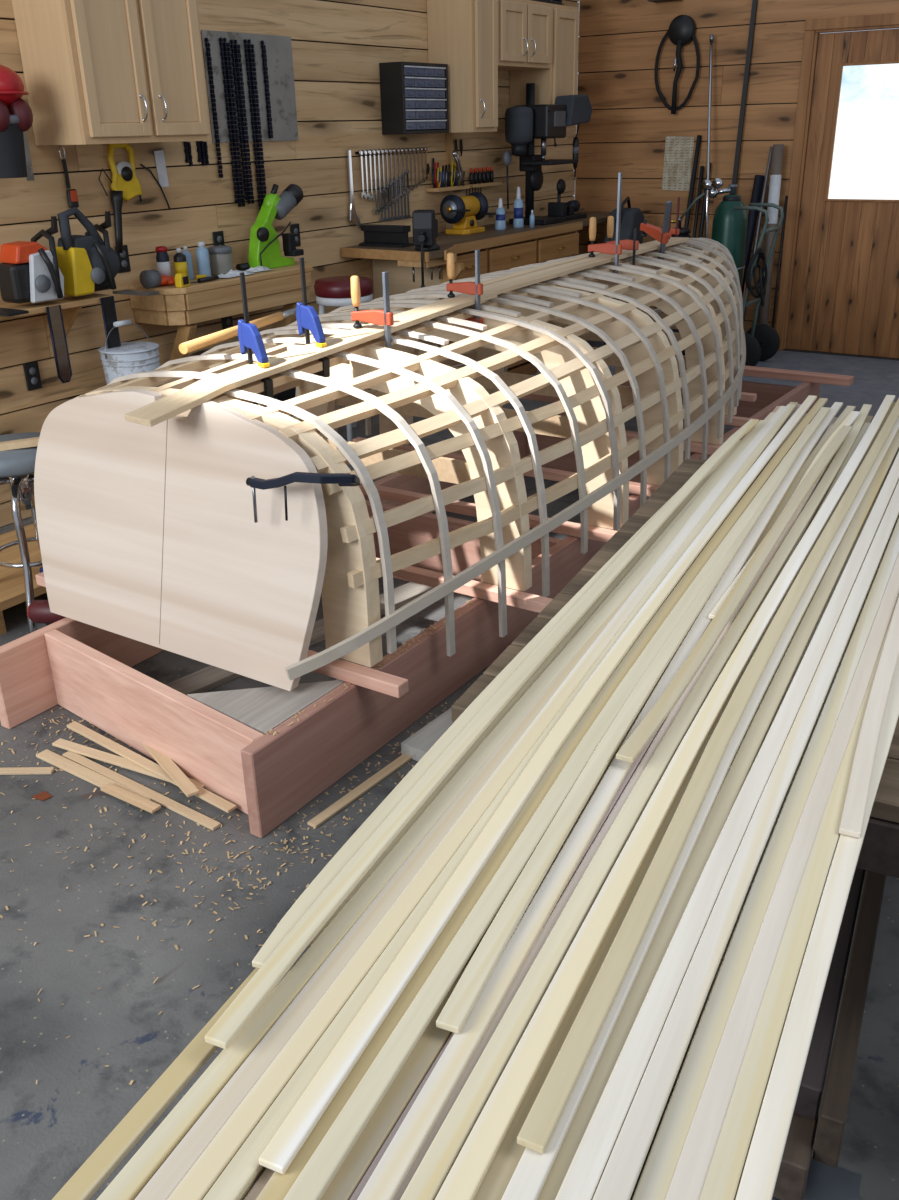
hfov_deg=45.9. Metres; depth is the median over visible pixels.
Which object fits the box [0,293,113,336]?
wall shelf
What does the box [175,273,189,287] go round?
tape measure
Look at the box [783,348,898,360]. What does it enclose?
trim
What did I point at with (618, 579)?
strip
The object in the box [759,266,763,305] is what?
hose
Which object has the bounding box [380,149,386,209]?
wrench
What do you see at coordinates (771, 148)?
conduit
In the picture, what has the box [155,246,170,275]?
bottle
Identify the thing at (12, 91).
helmet
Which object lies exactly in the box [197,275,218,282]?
marker pen
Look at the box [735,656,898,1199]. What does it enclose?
strip
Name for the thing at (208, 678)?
board
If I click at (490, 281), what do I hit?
batten
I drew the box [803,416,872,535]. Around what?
strip
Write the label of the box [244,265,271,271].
crumpled paper
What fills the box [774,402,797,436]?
strip
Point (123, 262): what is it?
socket
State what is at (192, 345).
wooden dowel
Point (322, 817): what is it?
wood offcut
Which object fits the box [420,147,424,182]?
wrench
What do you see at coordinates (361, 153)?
wrench
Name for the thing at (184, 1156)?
strip
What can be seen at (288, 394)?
vacuum
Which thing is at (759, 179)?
bar
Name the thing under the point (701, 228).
bar
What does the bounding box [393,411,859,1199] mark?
strip
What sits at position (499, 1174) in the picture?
strip
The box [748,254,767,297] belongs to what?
hose
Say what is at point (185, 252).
bottle
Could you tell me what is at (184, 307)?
bench
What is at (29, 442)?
batten
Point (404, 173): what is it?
wrench
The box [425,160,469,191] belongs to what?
holder
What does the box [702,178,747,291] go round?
gas cylinder
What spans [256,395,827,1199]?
strip
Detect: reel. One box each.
[107,143,142,201]
[654,15,699,113]
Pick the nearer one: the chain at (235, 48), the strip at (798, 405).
the strip at (798, 405)
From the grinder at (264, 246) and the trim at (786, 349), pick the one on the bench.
the grinder at (264, 246)
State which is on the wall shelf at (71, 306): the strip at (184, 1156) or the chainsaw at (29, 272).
the chainsaw at (29, 272)
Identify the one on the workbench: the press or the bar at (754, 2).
the press
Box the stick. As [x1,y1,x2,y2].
[772,196,787,327]
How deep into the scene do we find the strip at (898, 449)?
2.70 m
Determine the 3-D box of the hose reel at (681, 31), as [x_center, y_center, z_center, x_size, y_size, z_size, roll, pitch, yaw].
[1.580,-3.710,7.371,0.334,0.615,0.074,14,28,31]
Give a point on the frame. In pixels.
(148, 535)
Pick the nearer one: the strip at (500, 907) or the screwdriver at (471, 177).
the strip at (500, 907)
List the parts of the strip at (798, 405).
planking strip, planking strip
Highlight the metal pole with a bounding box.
[705,34,713,237]
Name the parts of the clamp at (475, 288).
handle, sliding arm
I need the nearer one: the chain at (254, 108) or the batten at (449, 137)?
the chain at (254, 108)
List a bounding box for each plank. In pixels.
[124,291,496,426]
[483,237,688,294]
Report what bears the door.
in the wall at (628, 127)
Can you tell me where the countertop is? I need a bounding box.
[343,211,610,258]
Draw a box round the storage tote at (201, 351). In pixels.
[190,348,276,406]
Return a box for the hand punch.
[460,139,462,155]
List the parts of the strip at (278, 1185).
planking strip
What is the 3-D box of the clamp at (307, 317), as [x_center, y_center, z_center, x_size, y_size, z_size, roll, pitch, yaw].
[-0.394,-0.796,3.013,0.026,0.332,0.127,-21,31,-37]
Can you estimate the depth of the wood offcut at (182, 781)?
2.71 m
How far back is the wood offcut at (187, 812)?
2.69 m
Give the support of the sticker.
attached to the tube
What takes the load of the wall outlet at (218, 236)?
attached to the wall at (339, 46)
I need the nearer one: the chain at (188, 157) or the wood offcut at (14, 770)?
the wood offcut at (14, 770)
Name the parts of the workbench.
panel, drawer, drawer, frame, drawer, panel, drawer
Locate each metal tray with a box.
[0,308,28,316]
[112,289,158,295]
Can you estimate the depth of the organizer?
6.07 m
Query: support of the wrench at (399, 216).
attached to the wall at (339, 46)
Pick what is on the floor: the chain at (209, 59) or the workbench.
the workbench
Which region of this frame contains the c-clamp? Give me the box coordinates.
[246,472,359,522]
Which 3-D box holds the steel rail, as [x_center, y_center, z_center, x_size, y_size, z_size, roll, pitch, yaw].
[-0.362,-2.073,6.040,0.300,0.110,0.120,14,28,31]
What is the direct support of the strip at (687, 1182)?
on the strip
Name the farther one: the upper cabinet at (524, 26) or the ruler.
the upper cabinet at (524, 26)
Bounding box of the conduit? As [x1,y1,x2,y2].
[743,147,772,325]
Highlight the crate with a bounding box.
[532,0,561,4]
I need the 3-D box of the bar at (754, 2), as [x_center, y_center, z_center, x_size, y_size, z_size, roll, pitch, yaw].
[1.986,-2.978,7.395,0.141,2.402,0.035,-6,24,-10]
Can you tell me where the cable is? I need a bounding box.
[140,164,170,209]
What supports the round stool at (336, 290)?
on the floor
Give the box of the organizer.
[379,61,448,134]
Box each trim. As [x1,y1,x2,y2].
[775,13,898,350]
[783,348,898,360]
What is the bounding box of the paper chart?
[662,136,694,190]
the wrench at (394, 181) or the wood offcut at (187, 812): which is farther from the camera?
the wrench at (394, 181)
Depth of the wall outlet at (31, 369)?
4.53 m
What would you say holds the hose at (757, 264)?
hanging from the cart
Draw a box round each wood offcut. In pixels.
[0,767,53,774]
[36,749,151,800]
[52,738,204,787]
[62,751,220,830]
[67,721,236,812]
[100,783,160,812]
[142,743,199,796]
[307,754,411,827]
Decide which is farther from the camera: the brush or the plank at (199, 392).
the brush
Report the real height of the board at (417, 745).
0.038 m
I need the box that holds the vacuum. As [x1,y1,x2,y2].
[277,387,295,416]
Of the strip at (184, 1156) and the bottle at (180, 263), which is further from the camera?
the bottle at (180, 263)
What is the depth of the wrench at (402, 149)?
6.31 m
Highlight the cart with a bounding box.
[733,203,783,365]
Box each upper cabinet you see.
[12,0,211,145]
[427,0,497,132]
[498,0,551,70]
[509,4,578,127]
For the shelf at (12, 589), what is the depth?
3.73 m
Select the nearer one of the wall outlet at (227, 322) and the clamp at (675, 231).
the clamp at (675, 231)
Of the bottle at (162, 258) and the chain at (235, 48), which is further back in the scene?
the chain at (235, 48)
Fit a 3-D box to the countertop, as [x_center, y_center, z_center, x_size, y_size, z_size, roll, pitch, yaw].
[0.431,-2.408,6.932,0.648,0.035,2.860,14,28,31]
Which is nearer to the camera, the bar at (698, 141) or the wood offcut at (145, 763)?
the wood offcut at (145, 763)
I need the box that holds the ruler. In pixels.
[23,131,33,180]
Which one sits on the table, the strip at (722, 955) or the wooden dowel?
the strip at (722, 955)
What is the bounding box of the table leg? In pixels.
[772,868,885,1199]
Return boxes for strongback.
[0,366,853,837]
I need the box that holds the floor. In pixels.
[0,340,898,1199]
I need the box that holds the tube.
[757,144,783,324]
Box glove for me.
[139,269,174,288]
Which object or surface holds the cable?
hanging from the wall at (339, 46)
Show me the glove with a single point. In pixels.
(148, 278)
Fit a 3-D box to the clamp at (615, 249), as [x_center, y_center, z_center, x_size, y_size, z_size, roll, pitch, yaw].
[0.646,-1.544,4.395,0.145,0.420,0.030,11,27,26]
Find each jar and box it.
[207,245,232,275]
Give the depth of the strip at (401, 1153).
1.18 m
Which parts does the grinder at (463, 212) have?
motor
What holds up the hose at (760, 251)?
hanging from the cart
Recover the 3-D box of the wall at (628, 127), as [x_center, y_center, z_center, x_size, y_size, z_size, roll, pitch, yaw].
[3.310,-2.826,6.610,5.610,2.700,0.061,14,28,31]
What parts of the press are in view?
motor, name plate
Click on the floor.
(50, 1127)
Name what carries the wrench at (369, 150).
hanging from the rack
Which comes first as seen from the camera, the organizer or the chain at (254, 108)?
the chain at (254, 108)
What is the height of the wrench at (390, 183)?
0.212 m
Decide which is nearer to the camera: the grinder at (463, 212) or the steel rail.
the steel rail
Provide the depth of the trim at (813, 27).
7.12 m
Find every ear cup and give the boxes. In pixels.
[0,100,9,131]
[7,99,32,131]
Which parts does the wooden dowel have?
rod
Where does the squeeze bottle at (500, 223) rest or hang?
on the workbench
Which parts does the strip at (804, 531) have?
planking strip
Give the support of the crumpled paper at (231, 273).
on the bench
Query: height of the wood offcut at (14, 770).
0.008 m
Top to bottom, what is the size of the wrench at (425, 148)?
0.190 m
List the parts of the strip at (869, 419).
planking strip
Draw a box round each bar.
[684,135,701,227]
[692,166,703,237]
[698,163,710,237]
[732,0,757,193]
[742,175,763,297]
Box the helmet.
[0,65,32,131]
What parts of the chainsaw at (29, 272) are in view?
handle, handle, cutting chain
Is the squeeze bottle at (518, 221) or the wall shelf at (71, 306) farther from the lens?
the squeeze bottle at (518, 221)
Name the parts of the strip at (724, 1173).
planking strip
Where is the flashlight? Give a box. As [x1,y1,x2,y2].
[99,168,122,252]
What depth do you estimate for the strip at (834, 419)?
1.44 m
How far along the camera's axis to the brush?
6.88 m
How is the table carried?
on the floor
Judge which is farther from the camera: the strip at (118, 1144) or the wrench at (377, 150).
the wrench at (377, 150)
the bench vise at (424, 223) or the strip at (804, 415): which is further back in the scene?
the bench vise at (424, 223)
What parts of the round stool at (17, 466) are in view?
leg, seat, post, leg, leg, leg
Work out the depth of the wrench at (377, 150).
6.15 m
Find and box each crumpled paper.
[218,270,253,277]
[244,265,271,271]
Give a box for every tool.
[236,263,249,270]
[572,124,578,179]
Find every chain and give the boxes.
[183,141,192,165]
[195,141,208,164]
[205,38,222,177]
[219,38,244,206]
[230,40,254,203]
[243,39,266,211]
[260,40,272,137]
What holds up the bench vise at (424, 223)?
attached to the workbench
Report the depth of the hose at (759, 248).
6.75 m
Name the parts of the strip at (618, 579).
planking strip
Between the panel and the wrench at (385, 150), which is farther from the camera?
the wrench at (385, 150)
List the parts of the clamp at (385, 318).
handle, sliding arm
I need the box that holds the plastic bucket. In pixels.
[98,319,159,383]
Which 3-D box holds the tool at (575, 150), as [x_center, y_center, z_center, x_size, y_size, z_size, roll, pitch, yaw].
[0.831,-3.107,7.177,0.045,0.504,0.146,14,28,31]
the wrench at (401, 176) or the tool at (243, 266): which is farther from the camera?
the wrench at (401, 176)
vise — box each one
[412,209,439,287]
[548,179,586,220]
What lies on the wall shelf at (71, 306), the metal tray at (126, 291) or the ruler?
the metal tray at (126, 291)
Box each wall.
[0,0,578,526]
[575,0,898,332]
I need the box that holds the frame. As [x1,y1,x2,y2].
[34,238,758,697]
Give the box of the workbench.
[341,211,610,374]
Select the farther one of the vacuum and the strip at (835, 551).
the vacuum
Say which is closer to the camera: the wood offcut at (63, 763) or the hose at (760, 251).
the wood offcut at (63, 763)
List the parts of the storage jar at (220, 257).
lid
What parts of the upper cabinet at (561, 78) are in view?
frame, door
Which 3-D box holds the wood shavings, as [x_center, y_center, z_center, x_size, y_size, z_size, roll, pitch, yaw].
[-0.681,0.467,2.454,2.029,0.240,2.458,9,26,22]
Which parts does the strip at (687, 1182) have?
planking strip, planking strip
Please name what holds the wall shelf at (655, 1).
attached to the wall at (628, 127)
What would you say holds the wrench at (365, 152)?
hanging from the rack
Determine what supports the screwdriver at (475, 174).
on the wall shelf at (485, 184)
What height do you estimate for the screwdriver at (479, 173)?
0.095 m
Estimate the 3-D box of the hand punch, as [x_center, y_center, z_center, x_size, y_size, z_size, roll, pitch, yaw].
[0.077,-2.885,6.775,0.016,0.100,0.018,14,28,31]
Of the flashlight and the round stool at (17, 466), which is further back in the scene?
the flashlight
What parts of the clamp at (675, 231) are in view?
sliding arm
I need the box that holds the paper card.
[154,150,168,186]
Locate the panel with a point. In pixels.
(278, 48)
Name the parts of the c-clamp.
screw rod, clamp frame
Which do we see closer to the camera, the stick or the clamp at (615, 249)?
the clamp at (615, 249)
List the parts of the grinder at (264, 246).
adjust knob, swing arm, handle knob, power cord, motor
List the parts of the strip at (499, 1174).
planking strip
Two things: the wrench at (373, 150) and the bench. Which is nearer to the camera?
the bench
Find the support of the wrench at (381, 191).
attached to the wall at (339, 46)
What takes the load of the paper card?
attached to the wall at (339, 46)
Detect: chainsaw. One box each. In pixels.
[0,216,71,382]
[56,207,120,348]
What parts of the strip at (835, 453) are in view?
planking strip, planking strip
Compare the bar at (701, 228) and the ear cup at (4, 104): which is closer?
the ear cup at (4, 104)
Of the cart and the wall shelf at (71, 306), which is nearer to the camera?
the wall shelf at (71, 306)
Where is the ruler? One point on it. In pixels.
(30, 176)
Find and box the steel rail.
[359,224,413,247]
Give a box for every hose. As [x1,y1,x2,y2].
[745,250,765,289]
[746,247,761,276]
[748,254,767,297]
[753,263,765,298]
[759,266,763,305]
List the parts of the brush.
rod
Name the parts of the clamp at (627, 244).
handle, sliding arm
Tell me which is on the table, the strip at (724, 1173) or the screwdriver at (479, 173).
the strip at (724, 1173)
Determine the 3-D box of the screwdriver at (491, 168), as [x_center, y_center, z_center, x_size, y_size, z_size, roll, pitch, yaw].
[0.279,-2.827,7.054,0.030,0.095,0.028,14,28,31]
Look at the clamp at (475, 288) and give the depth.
3.55 m
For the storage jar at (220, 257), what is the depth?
5.11 m
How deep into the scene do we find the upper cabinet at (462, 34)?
6.25 m
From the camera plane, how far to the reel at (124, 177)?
4.67 m
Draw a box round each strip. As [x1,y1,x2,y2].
[52,968,258,1199]
[97,419,766,1199]
[134,412,773,1199]
[167,406,788,1199]
[203,404,800,1199]
[244,414,806,1199]
[252,440,740,968]
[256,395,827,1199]
[283,402,842,1199]
[320,429,825,1199]
[349,406,855,1199]
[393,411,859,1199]
[400,404,871,1199]
[435,395,895,1199]
[444,907,500,998]
[501,398,898,1199]
[592,481,898,1199]
[616,425,852,762]
[630,480,898,1199]
[699,596,898,1199]
[723,551,835,780]
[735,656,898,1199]
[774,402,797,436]
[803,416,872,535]
[881,449,898,488]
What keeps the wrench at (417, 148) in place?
hanging from the rack
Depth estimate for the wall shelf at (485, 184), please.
6.96 m
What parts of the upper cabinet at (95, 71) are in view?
door, handle, handle, door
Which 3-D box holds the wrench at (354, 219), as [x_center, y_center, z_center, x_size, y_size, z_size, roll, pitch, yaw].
[-0.541,-2.311,5.984,0.016,0.419,0.104,14,28,31]
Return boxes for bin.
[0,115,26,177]
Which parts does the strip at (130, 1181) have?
planking strip, planking strip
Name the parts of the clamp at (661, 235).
sliding arm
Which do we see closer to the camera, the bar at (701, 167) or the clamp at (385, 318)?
the clamp at (385, 318)
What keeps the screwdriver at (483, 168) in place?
on the wall shelf at (485, 184)
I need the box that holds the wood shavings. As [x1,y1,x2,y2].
[0,599,472,1084]
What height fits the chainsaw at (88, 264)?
0.658 m
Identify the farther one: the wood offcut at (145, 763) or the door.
the door
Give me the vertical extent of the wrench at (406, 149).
0.253 m
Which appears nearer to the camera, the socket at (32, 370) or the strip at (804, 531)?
the strip at (804, 531)
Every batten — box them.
[0,437,38,450]
[446,134,452,177]
[480,243,639,285]
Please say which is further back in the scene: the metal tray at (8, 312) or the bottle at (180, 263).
the bottle at (180, 263)
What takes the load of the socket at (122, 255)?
attached to the wall outlet at (124, 261)
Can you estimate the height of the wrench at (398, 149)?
0.278 m
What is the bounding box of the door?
[786,29,898,357]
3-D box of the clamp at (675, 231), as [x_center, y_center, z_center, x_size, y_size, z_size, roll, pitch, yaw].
[1.068,-1.810,5.147,0.097,0.270,0.020,14,28,31]
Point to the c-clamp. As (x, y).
(342, 479)
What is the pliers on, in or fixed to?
in the holder
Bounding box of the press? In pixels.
[505,83,591,224]
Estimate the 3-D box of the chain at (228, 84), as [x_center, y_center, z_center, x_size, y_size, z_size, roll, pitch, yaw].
[-1.053,-2.306,5.154,0.055,0.748,0.038,-8,25,-15]
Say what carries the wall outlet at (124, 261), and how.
attached to the wall at (339, 46)
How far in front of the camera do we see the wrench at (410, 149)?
6.38 m
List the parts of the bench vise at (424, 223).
bar handle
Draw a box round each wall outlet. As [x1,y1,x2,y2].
[23,361,41,390]
[115,245,130,272]
[212,231,224,245]
[222,316,232,329]
[290,223,300,246]
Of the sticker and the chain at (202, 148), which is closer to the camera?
the chain at (202, 148)
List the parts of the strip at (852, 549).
planking strip, planking strip, planking strip, planking strip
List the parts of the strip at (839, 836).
planking strip, planking strip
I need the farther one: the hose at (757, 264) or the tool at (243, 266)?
the hose at (757, 264)
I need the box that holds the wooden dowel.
[179,304,307,353]
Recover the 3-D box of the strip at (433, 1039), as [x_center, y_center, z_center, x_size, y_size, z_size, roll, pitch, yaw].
[0.378,0.087,1.754,0.026,0.008,3.070,10,26,24]
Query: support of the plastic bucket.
on the wooden crate
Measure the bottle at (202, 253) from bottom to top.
0.165 m
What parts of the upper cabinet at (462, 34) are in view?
frame, door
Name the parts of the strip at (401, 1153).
planking strip, planking strip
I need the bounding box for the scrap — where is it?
[31,791,51,800]
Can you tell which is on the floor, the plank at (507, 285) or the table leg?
the table leg
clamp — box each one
[238,272,273,397]
[296,257,329,377]
[350,272,393,348]
[446,250,482,324]
[588,172,622,279]
[606,216,638,264]
[640,201,671,259]
[652,205,671,238]
[670,197,679,244]
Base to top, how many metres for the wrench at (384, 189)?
0.187 m
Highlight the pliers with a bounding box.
[452,150,464,186]
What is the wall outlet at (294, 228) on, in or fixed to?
attached to the wall at (339, 46)
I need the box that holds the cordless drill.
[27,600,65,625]
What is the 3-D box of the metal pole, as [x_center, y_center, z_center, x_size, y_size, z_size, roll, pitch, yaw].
[1.801,-2.804,7.431,0.028,2.064,0.337,-3,24,-3]
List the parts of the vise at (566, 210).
post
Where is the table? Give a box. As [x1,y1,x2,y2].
[450,459,898,877]
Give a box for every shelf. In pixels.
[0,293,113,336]
[0,524,46,634]
[464,182,501,187]
[647,0,680,2]
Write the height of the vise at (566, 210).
0.269 m
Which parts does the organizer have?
drawer, drawer, drawer, drawer, drawer, drawer, drawer, drawer, drawer, drawer, drawer, drawer, drawer, drawer, drawer, drawer, drawer, drawer, drawer, drawer, drawer, drawer, drawer, drawer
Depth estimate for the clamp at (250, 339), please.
2.83 m
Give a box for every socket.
[29,367,35,374]
[31,377,37,384]
[120,251,125,257]
[121,260,126,267]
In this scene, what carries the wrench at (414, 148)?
hanging from the rack
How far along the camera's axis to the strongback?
2.92 m
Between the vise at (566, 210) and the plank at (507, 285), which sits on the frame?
the plank at (507, 285)
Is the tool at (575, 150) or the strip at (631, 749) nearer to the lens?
the strip at (631, 749)
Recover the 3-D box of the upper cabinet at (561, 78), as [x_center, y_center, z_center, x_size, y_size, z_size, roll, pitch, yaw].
[0.640,-3.559,7.120,0.329,0.725,0.378,14,28,31]
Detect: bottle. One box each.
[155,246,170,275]
[173,248,187,275]
[182,246,193,279]
[196,241,210,276]
[495,198,505,229]
[513,187,523,227]
[530,210,534,227]
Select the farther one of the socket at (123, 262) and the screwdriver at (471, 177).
the screwdriver at (471, 177)
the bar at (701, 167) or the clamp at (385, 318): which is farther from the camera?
the bar at (701, 167)
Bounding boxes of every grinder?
[248,184,303,268]
[440,192,495,234]
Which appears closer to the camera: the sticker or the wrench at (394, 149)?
the wrench at (394, 149)
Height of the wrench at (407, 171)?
0.274 m
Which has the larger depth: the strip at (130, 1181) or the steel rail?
the steel rail
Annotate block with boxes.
[197,274,205,278]
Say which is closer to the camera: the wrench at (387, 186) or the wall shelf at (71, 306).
the wall shelf at (71, 306)
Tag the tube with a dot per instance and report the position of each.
(778, 149)
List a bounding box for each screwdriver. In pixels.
[469,168,473,183]
[473,168,477,183]
[477,168,481,182]
[482,167,485,182]
[486,167,489,182]
[490,167,493,181]
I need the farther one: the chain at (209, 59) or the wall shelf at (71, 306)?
the chain at (209, 59)
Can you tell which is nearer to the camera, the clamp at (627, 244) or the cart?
the clamp at (627, 244)
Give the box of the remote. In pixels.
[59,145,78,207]
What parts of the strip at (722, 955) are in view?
planking strip, planking strip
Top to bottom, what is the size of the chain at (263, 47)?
0.438 m
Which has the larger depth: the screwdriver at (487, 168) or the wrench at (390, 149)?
the screwdriver at (487, 168)
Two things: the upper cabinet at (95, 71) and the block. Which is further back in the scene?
the block
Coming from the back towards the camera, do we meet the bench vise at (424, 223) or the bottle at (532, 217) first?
the bottle at (532, 217)
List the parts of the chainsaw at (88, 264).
handle, motor, handle, cutting chain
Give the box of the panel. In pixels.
[201,30,297,142]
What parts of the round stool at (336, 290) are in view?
leg, seat, leg, leg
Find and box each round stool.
[0,432,42,633]
[314,276,372,441]
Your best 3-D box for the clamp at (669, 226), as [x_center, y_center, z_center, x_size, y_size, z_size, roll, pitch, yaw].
[1.011,-1.761,5.053,0.097,0.260,0.020,14,28,31]
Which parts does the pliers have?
handle, handle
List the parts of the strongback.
rail, rail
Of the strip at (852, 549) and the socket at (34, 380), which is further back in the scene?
the socket at (34, 380)
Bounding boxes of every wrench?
[347,150,360,228]
[359,150,365,198]
[363,150,369,199]
[368,149,373,200]
[372,149,378,214]
[376,149,382,211]
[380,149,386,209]
[380,190,383,221]
[383,188,387,221]
[384,149,390,206]
[386,185,390,220]
[389,148,394,203]
[389,182,393,220]
[393,148,398,200]
[393,180,397,219]
[397,148,402,198]
[397,177,400,219]
[400,175,403,218]
[401,148,405,195]
[402,172,406,218]
[405,148,409,192]
[406,170,410,217]
[409,148,413,190]
[413,147,416,187]
[416,147,420,185]
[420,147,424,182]
[424,147,427,180]
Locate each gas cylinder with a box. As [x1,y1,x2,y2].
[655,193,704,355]
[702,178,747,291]
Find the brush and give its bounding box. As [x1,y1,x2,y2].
[503,150,510,208]
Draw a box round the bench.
[129,261,312,360]
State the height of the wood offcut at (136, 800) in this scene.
0.008 m
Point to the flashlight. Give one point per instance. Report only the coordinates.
(116, 196)
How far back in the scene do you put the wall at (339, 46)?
5.37 m
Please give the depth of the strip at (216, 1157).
1.16 m
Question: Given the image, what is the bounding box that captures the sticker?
[767,175,781,223]
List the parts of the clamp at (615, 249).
handle, sliding arm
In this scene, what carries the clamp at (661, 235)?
attached to the frame
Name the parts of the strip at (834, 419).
planking strip, planking strip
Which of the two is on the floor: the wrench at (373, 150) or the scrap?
the scrap
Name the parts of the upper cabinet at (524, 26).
door, door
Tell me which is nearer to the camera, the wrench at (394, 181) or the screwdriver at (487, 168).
the wrench at (394, 181)
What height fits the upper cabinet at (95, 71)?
0.920 m
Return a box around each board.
[165,582,434,695]
[401,708,452,761]
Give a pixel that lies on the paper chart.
(678, 157)
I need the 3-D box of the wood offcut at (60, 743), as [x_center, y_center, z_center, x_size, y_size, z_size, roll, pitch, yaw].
[-0.852,0.432,2.805,0.513,0.008,0.030,11,27,25]
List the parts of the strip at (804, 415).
planking strip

